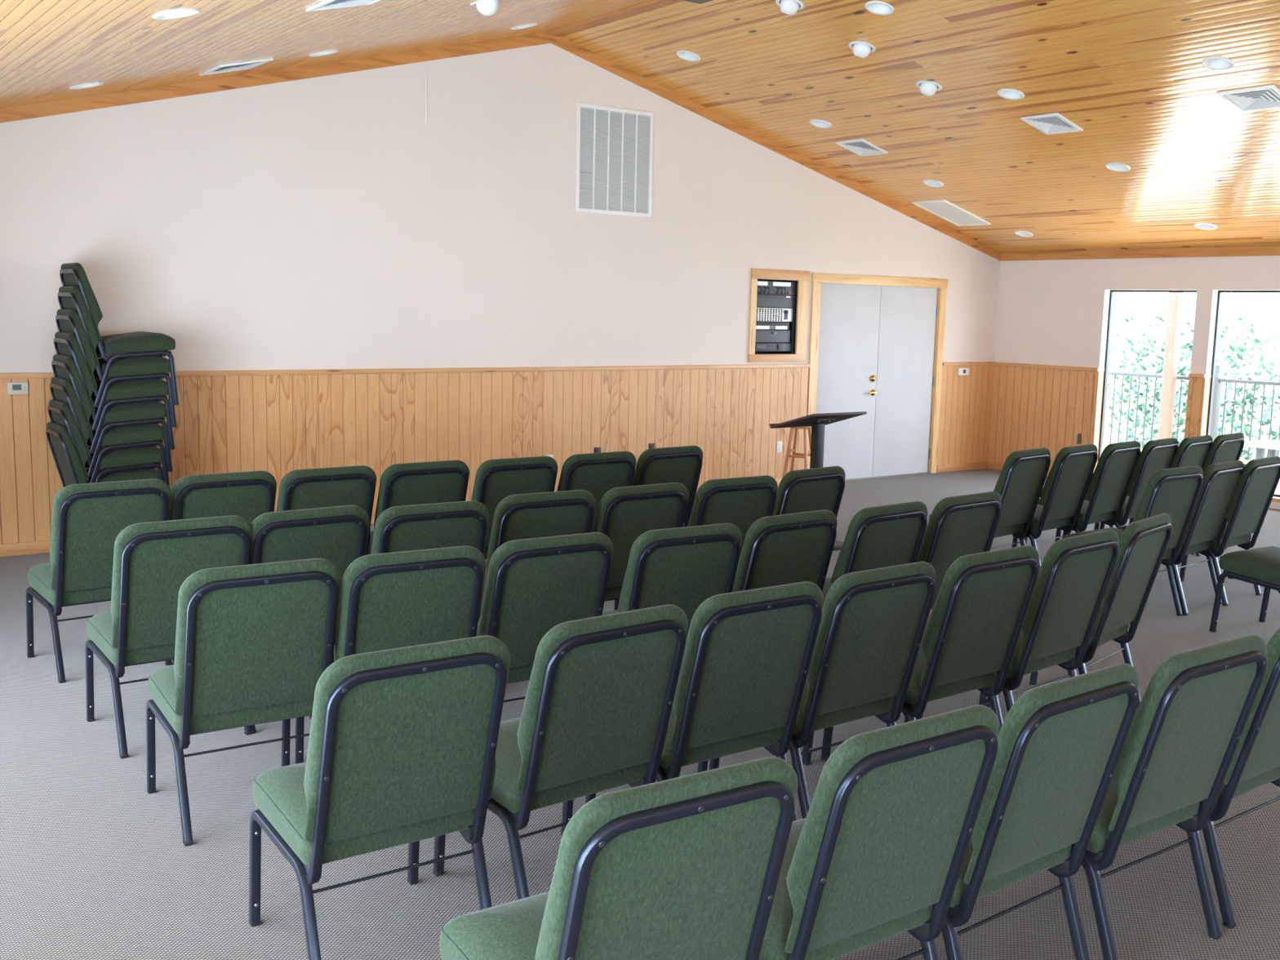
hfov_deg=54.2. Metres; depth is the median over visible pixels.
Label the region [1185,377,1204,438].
wainscot
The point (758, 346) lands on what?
power conditioner
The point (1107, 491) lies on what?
cushion
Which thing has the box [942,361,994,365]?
rail
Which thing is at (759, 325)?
deck
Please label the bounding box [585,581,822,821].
chair
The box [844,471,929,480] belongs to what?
threshold
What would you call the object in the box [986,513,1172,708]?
chair
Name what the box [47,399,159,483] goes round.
chair
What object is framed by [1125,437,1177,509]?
cushion
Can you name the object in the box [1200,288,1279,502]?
window
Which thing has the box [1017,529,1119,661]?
backrest
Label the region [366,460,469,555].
chair
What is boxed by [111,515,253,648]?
cushion
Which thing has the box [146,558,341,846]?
chair
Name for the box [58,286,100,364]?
cushion
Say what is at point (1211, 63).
recessed light
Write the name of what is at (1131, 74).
ceiling
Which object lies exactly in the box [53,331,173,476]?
chair
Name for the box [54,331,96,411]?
cushion
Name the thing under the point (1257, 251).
trim
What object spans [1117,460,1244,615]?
chair
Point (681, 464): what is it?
cushion
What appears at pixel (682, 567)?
backrest
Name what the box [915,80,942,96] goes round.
recessed light
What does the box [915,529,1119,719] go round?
chair
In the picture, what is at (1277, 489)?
deck
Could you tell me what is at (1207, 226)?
recessed light
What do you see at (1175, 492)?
cushion
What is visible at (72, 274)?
cushion
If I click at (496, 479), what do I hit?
cushion
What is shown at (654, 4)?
trim
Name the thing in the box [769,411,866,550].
lectern
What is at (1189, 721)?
backrest
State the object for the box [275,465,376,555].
chair
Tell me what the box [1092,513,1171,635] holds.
backrest
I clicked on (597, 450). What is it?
wall outlet
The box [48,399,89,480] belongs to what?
cushion
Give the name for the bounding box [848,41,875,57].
recessed light
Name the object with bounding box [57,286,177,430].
chair
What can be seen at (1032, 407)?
wainscot
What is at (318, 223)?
wall
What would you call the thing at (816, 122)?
recessed light
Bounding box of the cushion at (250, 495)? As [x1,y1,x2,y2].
[168,471,276,520]
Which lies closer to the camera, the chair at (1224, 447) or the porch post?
the chair at (1224, 447)
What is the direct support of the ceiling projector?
hanging from the ceiling
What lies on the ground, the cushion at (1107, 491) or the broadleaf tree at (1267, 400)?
the broadleaf tree at (1267, 400)
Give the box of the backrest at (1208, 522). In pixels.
[1182,460,1244,545]
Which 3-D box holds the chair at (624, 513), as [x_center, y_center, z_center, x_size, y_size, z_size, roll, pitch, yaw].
[-0.142,0.444,6.278,0.524,0.918,0.624,-5,10,-36]
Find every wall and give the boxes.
[0,43,999,373]
[994,255,1279,509]
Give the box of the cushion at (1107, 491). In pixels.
[1085,440,1140,515]
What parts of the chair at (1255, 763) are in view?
leg, seat, frame, panel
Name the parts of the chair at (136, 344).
panel, frame, leg, seat, rail, leg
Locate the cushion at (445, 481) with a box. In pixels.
[373,460,469,528]
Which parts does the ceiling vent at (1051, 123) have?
plate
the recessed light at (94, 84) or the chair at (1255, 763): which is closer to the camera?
the chair at (1255, 763)
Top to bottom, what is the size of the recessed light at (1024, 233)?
0.146 m
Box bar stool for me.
[782,426,811,478]
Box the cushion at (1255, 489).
[1222,456,1279,537]
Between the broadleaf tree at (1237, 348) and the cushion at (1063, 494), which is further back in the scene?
the broadleaf tree at (1237, 348)
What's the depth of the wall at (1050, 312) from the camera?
13.41 m
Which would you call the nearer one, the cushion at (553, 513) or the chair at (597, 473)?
the cushion at (553, 513)
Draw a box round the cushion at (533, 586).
[478,532,613,635]
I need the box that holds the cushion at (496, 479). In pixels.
[471,456,558,501]
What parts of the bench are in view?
leg, leg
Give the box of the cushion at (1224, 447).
[1201,432,1244,472]
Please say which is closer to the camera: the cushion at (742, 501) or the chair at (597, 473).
the cushion at (742, 501)
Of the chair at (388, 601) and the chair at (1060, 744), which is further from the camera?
the chair at (388, 601)
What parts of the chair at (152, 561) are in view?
leg, rail, leg, seat, frame, panel, leg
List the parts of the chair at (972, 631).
leg, leg, seat, frame, panel, leg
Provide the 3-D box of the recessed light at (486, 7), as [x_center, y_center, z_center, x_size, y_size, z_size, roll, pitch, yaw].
[-0.876,-2.764,7.172,0.198,0.195,0.204,-4,10,-36]
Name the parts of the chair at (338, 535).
frame, panel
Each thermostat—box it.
[6,382,28,395]
[957,368,968,375]
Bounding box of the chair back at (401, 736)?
[303,635,510,842]
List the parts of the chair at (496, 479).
seat, panel, frame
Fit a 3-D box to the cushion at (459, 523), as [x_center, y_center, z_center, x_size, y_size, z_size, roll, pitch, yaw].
[-0.907,0.339,5.377,0.524,0.499,0.156,-4,10,-34]
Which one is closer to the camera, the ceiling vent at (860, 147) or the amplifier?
the ceiling vent at (860, 147)
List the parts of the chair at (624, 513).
seat, leg, panel, frame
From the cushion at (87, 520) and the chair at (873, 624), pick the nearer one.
the chair at (873, 624)
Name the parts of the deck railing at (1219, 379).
rail, rail, newel post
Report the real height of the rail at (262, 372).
0.036 m
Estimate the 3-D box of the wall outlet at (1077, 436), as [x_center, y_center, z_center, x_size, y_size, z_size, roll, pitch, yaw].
[4.751,-0.447,13.538,0.010,0.116,0.072,-4,10,-36]
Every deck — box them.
[755,321,789,329]
[1274,480,1279,493]
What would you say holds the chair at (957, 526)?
on the floor
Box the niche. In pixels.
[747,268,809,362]
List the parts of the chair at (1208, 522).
seat, leg, frame, leg, panel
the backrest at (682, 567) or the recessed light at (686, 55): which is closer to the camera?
the backrest at (682, 567)
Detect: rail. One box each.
[0,364,809,378]
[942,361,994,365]
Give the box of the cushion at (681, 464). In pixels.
[632,445,702,485]
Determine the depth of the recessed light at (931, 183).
12.23 m
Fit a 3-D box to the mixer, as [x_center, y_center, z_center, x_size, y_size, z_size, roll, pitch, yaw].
[1.280,-1.635,12.364,0.509,0.131,0.160,-4,10,-36]
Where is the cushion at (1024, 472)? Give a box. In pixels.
[993,447,1050,495]
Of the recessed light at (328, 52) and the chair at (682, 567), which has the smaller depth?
the chair at (682, 567)
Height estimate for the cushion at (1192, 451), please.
0.499 m
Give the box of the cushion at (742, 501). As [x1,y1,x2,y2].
[687,475,777,526]
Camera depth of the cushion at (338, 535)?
5.10 m
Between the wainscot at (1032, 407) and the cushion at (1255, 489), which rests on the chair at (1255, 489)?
the cushion at (1255, 489)
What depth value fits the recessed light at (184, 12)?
5.41 m
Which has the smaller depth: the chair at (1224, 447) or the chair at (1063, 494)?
the chair at (1063, 494)
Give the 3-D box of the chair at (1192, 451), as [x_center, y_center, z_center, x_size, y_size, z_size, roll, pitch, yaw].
[3.880,0.103,9.410,0.524,0.918,0.624,-6,11,-43]
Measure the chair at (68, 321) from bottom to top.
0.918 m
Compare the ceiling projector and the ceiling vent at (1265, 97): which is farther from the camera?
the ceiling vent at (1265, 97)
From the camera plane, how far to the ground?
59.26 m
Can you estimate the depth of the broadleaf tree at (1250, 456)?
18.27 m
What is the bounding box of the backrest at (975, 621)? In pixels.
[920,545,1039,686]
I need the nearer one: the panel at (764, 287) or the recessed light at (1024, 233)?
the panel at (764, 287)
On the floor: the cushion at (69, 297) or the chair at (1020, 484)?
the chair at (1020, 484)
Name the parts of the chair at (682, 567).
seat, frame, panel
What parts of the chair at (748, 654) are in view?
leg, leg, leg, seat, frame, panel, leg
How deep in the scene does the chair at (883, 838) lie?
2.67 m
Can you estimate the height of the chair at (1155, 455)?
0.918 m
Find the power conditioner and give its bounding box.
[755,342,791,351]
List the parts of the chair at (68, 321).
panel, frame, leg, seat, rail, leg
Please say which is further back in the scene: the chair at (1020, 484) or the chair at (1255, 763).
the chair at (1020, 484)
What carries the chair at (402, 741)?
on the floor
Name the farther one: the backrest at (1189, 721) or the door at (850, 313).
the door at (850, 313)
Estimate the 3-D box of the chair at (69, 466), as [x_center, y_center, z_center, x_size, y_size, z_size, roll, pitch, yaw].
[-3.597,0.073,8.394,0.624,0.918,0.524,-4,10,-36]
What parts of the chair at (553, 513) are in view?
seat, frame, panel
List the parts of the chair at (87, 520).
leg, rail, leg, seat, frame, panel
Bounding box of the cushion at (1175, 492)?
[1132,465,1203,522]
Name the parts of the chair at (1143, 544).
leg, leg, seat, frame, leg, panel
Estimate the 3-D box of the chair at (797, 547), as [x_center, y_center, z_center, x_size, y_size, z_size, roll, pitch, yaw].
[0.474,0.560,5.536,0.524,0.918,0.624,-5,10,-38]
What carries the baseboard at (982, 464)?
attached to the wall at (318, 223)
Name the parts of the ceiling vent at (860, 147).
plate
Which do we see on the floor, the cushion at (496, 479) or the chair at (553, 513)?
the chair at (553, 513)
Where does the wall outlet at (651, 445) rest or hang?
attached to the wainscot at (278, 425)
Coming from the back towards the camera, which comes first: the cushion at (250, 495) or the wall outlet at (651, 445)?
the wall outlet at (651, 445)
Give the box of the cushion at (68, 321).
[56,309,97,388]
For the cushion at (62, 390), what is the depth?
8.02 m
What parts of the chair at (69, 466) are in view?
panel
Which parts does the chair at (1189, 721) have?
leg, seat, frame, panel, leg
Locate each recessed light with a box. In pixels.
[69,82,104,89]
[151,8,200,19]
[309,49,338,57]
[470,0,502,15]
[510,23,537,30]
[676,50,700,61]
[775,0,804,15]
[809,119,831,128]
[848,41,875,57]
[864,0,894,14]
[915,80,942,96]
[923,179,943,186]
[997,88,1024,99]
[1013,231,1033,236]
[1105,162,1130,171]
[1194,222,1217,230]
[1201,57,1235,70]
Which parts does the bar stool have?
leg, leg, seat, leg, leg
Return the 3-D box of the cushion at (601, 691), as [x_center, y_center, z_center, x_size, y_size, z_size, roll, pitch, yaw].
[-0.100,0.609,3.552,0.524,0.499,0.156,-5,10,-38]
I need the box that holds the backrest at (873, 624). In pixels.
[802,561,936,715]
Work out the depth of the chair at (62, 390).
8.19 m
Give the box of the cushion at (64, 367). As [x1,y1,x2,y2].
[53,354,93,434]
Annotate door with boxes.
[816,283,880,479]
[871,285,938,476]
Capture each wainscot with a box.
[0,367,808,544]
[936,364,994,470]
[987,364,1097,469]
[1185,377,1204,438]
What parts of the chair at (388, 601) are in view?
leg, seat, frame, panel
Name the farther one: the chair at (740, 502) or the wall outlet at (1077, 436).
the wall outlet at (1077, 436)
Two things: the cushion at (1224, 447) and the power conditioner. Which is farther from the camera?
the power conditioner
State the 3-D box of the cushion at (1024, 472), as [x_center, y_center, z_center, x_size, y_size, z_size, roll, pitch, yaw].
[2.449,0.045,8.061,0.524,0.499,0.156,-6,11,-43]
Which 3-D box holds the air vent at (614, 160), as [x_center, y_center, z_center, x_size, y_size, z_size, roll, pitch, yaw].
[-0.217,-2.792,10.958,0.817,0.913,0.014,-4,10,-36]
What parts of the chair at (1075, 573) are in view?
leg, leg, leg, seat, frame, panel, leg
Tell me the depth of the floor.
4.04 m
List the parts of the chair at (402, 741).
leg, rail, leg, seat, frame, panel, leg, leg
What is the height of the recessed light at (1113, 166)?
0.146 m
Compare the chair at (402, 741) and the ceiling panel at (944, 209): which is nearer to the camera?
the chair at (402, 741)
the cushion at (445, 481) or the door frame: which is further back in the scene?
the door frame
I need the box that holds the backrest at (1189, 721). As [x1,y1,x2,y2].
[1108,634,1266,831]
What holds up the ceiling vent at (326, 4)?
in the ceiling
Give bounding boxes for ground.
[1102,392,1279,459]
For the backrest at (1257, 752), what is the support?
on the chair at (1255, 763)
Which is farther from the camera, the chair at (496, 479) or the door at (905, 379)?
the door at (905, 379)
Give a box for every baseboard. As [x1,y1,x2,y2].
[0,478,782,556]
[936,461,988,472]
[987,461,1050,476]
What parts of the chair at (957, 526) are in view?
seat, panel, frame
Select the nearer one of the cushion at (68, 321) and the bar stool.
the cushion at (68, 321)
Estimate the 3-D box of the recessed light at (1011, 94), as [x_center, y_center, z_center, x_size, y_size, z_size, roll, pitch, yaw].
[2.822,-2.977,9.505,0.198,0.146,0.204,-4,10,-36]
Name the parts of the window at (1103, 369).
rail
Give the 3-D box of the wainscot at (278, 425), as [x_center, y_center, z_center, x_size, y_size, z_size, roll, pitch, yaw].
[-2.002,-0.259,10.024,9.167,1.202,0.012,-4,10,-36]
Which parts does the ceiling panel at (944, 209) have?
plate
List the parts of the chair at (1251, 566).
leg, seat, rail, leg, leg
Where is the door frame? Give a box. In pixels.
[806,272,947,473]
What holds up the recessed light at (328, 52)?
in the ceiling
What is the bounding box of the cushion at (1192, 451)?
[1168,435,1212,468]
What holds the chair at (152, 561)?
on the floor
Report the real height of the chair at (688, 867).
0.918 m
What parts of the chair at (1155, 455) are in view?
leg, seat, leg, frame, panel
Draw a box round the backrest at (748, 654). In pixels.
[671,581,822,748]
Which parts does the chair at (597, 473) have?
panel, frame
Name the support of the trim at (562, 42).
attached to the wall at (318, 223)
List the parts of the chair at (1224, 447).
frame, panel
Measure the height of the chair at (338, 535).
0.918 m
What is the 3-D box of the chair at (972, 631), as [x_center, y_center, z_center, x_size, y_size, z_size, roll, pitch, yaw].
[1.117,0.675,4.812,0.524,0.918,0.624,-5,10,-37]
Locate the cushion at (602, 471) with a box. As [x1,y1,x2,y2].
[556,451,636,491]
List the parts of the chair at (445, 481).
seat, frame, panel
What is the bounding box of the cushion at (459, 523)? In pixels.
[370,500,488,554]
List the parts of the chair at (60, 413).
panel, frame, seat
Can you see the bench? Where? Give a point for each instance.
(1273, 446)
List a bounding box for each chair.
[26,478,172,683]
[45,422,87,487]
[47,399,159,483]
[49,377,164,482]
[51,354,169,487]
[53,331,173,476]
[55,309,174,453]
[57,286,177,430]
[59,262,178,407]
[84,515,253,758]
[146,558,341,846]
[168,471,276,662]
[248,635,510,959]
[250,505,368,733]
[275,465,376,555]
[294,546,485,764]
[334,500,488,644]
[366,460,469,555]
[432,604,688,899]
[439,756,797,959]
[471,456,558,559]
[476,532,613,702]
[478,489,595,622]
[556,451,636,532]
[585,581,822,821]
[592,482,688,610]
[601,523,742,637]
[632,445,702,527]
[687,475,777,558]
[709,561,936,818]
[732,509,837,591]
[759,704,999,959]
[773,466,845,516]
[820,545,1039,760]
[822,501,927,607]
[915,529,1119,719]
[916,491,1001,623]
[928,447,1050,549]
[932,662,1138,959]
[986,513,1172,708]
[1011,444,1097,568]
[1024,440,1140,543]
[1062,437,1178,538]
[1063,465,1203,626]
[1069,634,1266,959]
[1099,435,1212,554]
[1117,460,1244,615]
[1179,456,1279,605]
[1195,432,1244,556]
[1197,627,1279,928]
[1208,546,1279,632]
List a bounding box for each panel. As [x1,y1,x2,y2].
[756,280,793,295]
[756,294,793,307]
[911,200,991,226]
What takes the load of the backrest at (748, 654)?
on the chair at (748, 654)
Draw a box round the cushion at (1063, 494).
[1039,444,1097,520]
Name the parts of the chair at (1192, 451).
leg, frame, panel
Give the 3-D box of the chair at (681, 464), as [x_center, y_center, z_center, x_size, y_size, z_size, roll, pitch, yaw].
[0.012,0.220,7.921,0.524,0.918,0.624,-5,10,-40]
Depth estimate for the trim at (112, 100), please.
9.03 m
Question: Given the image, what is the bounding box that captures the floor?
[0,468,1279,959]
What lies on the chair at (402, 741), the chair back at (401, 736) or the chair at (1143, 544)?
the chair back at (401, 736)
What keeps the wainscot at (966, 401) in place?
attached to the wall at (318, 223)
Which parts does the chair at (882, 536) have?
seat, frame, panel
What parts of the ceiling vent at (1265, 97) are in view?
plate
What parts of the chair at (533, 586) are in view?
seat, frame, panel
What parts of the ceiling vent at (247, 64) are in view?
plate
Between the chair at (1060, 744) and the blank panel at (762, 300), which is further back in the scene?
the blank panel at (762, 300)
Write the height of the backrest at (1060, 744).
0.499 m
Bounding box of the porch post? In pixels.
[1157,292,1183,439]
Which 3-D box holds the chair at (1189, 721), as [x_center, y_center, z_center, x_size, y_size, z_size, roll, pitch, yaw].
[1.344,0.851,3.573,0.524,0.918,0.624,-4,10,-36]
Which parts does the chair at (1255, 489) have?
leg, leg, seat, frame, panel, leg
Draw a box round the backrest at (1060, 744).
[964,662,1138,884]
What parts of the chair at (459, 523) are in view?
frame, panel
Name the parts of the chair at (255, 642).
leg, rail, leg, seat, frame, panel, leg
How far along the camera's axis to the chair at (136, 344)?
8.13 m
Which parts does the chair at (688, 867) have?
seat, frame, panel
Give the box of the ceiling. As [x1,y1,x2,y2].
[0,0,1279,253]
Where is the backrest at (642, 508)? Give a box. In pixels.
[592,482,688,532]
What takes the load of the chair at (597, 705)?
on the floor
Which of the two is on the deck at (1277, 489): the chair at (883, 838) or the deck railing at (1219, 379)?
the deck railing at (1219, 379)
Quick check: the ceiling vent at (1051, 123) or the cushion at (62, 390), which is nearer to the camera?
the cushion at (62, 390)
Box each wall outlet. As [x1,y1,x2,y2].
[594,447,600,453]
[648,443,655,448]
[776,440,782,453]
[1075,433,1081,444]
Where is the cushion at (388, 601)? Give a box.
[334,546,485,660]
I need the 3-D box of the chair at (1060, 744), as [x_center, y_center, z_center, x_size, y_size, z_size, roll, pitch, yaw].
[0.868,0.885,3.250,0.524,0.918,0.624,-5,10,-38]
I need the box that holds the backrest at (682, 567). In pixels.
[617,523,742,613]
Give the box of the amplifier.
[755,329,790,342]
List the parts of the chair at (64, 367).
panel, frame, leg, seat, rail, leg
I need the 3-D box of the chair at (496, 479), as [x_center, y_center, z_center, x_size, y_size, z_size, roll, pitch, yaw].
[-0.846,0.297,7.224,0.524,0.918,0.624,-5,10,-36]
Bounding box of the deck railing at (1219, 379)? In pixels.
[1102,364,1279,463]
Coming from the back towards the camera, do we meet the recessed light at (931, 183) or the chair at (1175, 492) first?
the recessed light at (931, 183)
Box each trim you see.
[0,33,551,123]
[544,0,682,36]
[551,35,1000,260]
[999,245,1279,261]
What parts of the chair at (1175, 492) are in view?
seat, frame, panel, leg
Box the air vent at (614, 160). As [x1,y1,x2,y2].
[575,102,653,217]
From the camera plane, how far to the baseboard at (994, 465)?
14.42 m
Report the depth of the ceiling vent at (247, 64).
8.19 m
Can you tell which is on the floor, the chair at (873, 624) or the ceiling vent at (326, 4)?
the chair at (873, 624)
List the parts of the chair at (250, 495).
frame, panel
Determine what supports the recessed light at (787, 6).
in the ceiling
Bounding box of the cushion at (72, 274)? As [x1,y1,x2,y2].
[60,262,102,342]
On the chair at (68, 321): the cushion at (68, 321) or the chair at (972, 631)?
the cushion at (68, 321)
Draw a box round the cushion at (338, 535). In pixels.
[250,505,368,564]
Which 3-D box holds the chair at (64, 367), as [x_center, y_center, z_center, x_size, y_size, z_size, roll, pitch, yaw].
[-3.544,-0.373,8.365,0.624,0.918,0.524,-4,10,-36]
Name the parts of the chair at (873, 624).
leg, leg, leg, seat, frame, panel, leg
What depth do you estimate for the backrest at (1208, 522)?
7.55 m
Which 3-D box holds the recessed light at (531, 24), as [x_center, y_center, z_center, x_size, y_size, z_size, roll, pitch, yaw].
[-0.867,-3.426,9.322,0.198,0.146,0.204,-4,10,-36]
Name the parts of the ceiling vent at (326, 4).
plate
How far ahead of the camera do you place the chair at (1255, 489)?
7.83 m
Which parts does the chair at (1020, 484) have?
seat, panel, leg, frame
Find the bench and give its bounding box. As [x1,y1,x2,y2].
[1247,440,1279,459]
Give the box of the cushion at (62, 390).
[50,377,91,457]
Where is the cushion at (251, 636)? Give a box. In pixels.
[173,558,341,715]
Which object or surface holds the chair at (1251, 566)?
on the floor
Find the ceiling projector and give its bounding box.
[682,0,712,4]
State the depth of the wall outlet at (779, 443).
12.52 m
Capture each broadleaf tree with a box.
[1102,314,1279,448]
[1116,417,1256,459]
[1124,342,1279,460]
[1243,449,1279,466]
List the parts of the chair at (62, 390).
panel, frame, leg, seat, rail, leg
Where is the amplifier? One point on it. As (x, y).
(762, 335)
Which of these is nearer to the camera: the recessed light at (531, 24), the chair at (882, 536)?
the chair at (882, 536)
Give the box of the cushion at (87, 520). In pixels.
[49,478,171,591]
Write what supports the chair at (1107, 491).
on the floor
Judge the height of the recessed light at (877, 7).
0.146 m
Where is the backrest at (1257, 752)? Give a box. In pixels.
[1223,627,1279,784]
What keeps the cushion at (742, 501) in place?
on the chair at (740, 502)
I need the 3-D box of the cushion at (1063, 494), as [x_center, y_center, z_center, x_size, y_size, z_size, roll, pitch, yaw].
[2.868,0.012,8.368,0.524,0.499,0.156,-6,11,-43]
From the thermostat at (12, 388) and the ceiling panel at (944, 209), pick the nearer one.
the thermostat at (12, 388)
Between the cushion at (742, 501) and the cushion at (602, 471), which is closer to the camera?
the cushion at (742, 501)
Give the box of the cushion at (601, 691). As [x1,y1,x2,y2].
[517,604,688,791]
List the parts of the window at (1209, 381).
rail, sill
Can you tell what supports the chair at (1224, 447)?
on the floor
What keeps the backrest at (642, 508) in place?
on the chair at (624, 513)
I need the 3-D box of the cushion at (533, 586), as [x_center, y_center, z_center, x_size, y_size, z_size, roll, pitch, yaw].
[-0.349,0.447,4.688,0.524,0.499,0.156,-4,10,-34]
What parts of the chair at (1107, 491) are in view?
leg, seat, leg, frame, panel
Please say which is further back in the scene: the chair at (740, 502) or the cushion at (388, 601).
the chair at (740, 502)
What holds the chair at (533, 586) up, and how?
on the floor
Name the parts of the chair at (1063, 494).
leg, leg, seat, frame, panel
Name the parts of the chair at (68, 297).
panel, frame, leg, seat, rail, leg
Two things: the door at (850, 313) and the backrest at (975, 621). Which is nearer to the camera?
the backrest at (975, 621)
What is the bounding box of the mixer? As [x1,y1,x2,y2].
[755,307,792,321]
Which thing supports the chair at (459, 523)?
on the floor
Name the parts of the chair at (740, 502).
frame, panel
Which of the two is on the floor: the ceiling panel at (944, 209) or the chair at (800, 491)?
the chair at (800, 491)
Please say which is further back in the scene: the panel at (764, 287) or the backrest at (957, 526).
the panel at (764, 287)
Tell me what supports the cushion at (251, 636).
on the chair at (255, 642)
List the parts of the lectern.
post, mounting plate, plate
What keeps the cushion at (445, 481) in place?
on the chair at (445, 481)
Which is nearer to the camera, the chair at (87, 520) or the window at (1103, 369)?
the chair at (87, 520)
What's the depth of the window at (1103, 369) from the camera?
13.31 m
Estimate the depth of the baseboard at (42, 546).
8.51 m
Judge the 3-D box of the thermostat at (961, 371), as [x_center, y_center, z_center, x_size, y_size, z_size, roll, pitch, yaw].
[3.632,-1.217,14.042,0.176,0.084,0.031,-4,10,-36]
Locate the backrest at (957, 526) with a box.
[916,491,1001,562]
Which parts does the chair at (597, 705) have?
leg, rail, leg, leg, seat, frame, panel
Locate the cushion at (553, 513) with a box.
[485,489,595,574]
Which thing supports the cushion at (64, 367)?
on the chair at (64, 367)
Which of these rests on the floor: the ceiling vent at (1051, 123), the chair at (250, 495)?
the chair at (250, 495)
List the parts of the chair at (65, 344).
panel, frame, leg, seat, rail, leg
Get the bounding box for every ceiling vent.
[199,57,273,75]
[305,0,382,12]
[835,138,888,156]
[1020,112,1083,134]
[1216,84,1279,112]

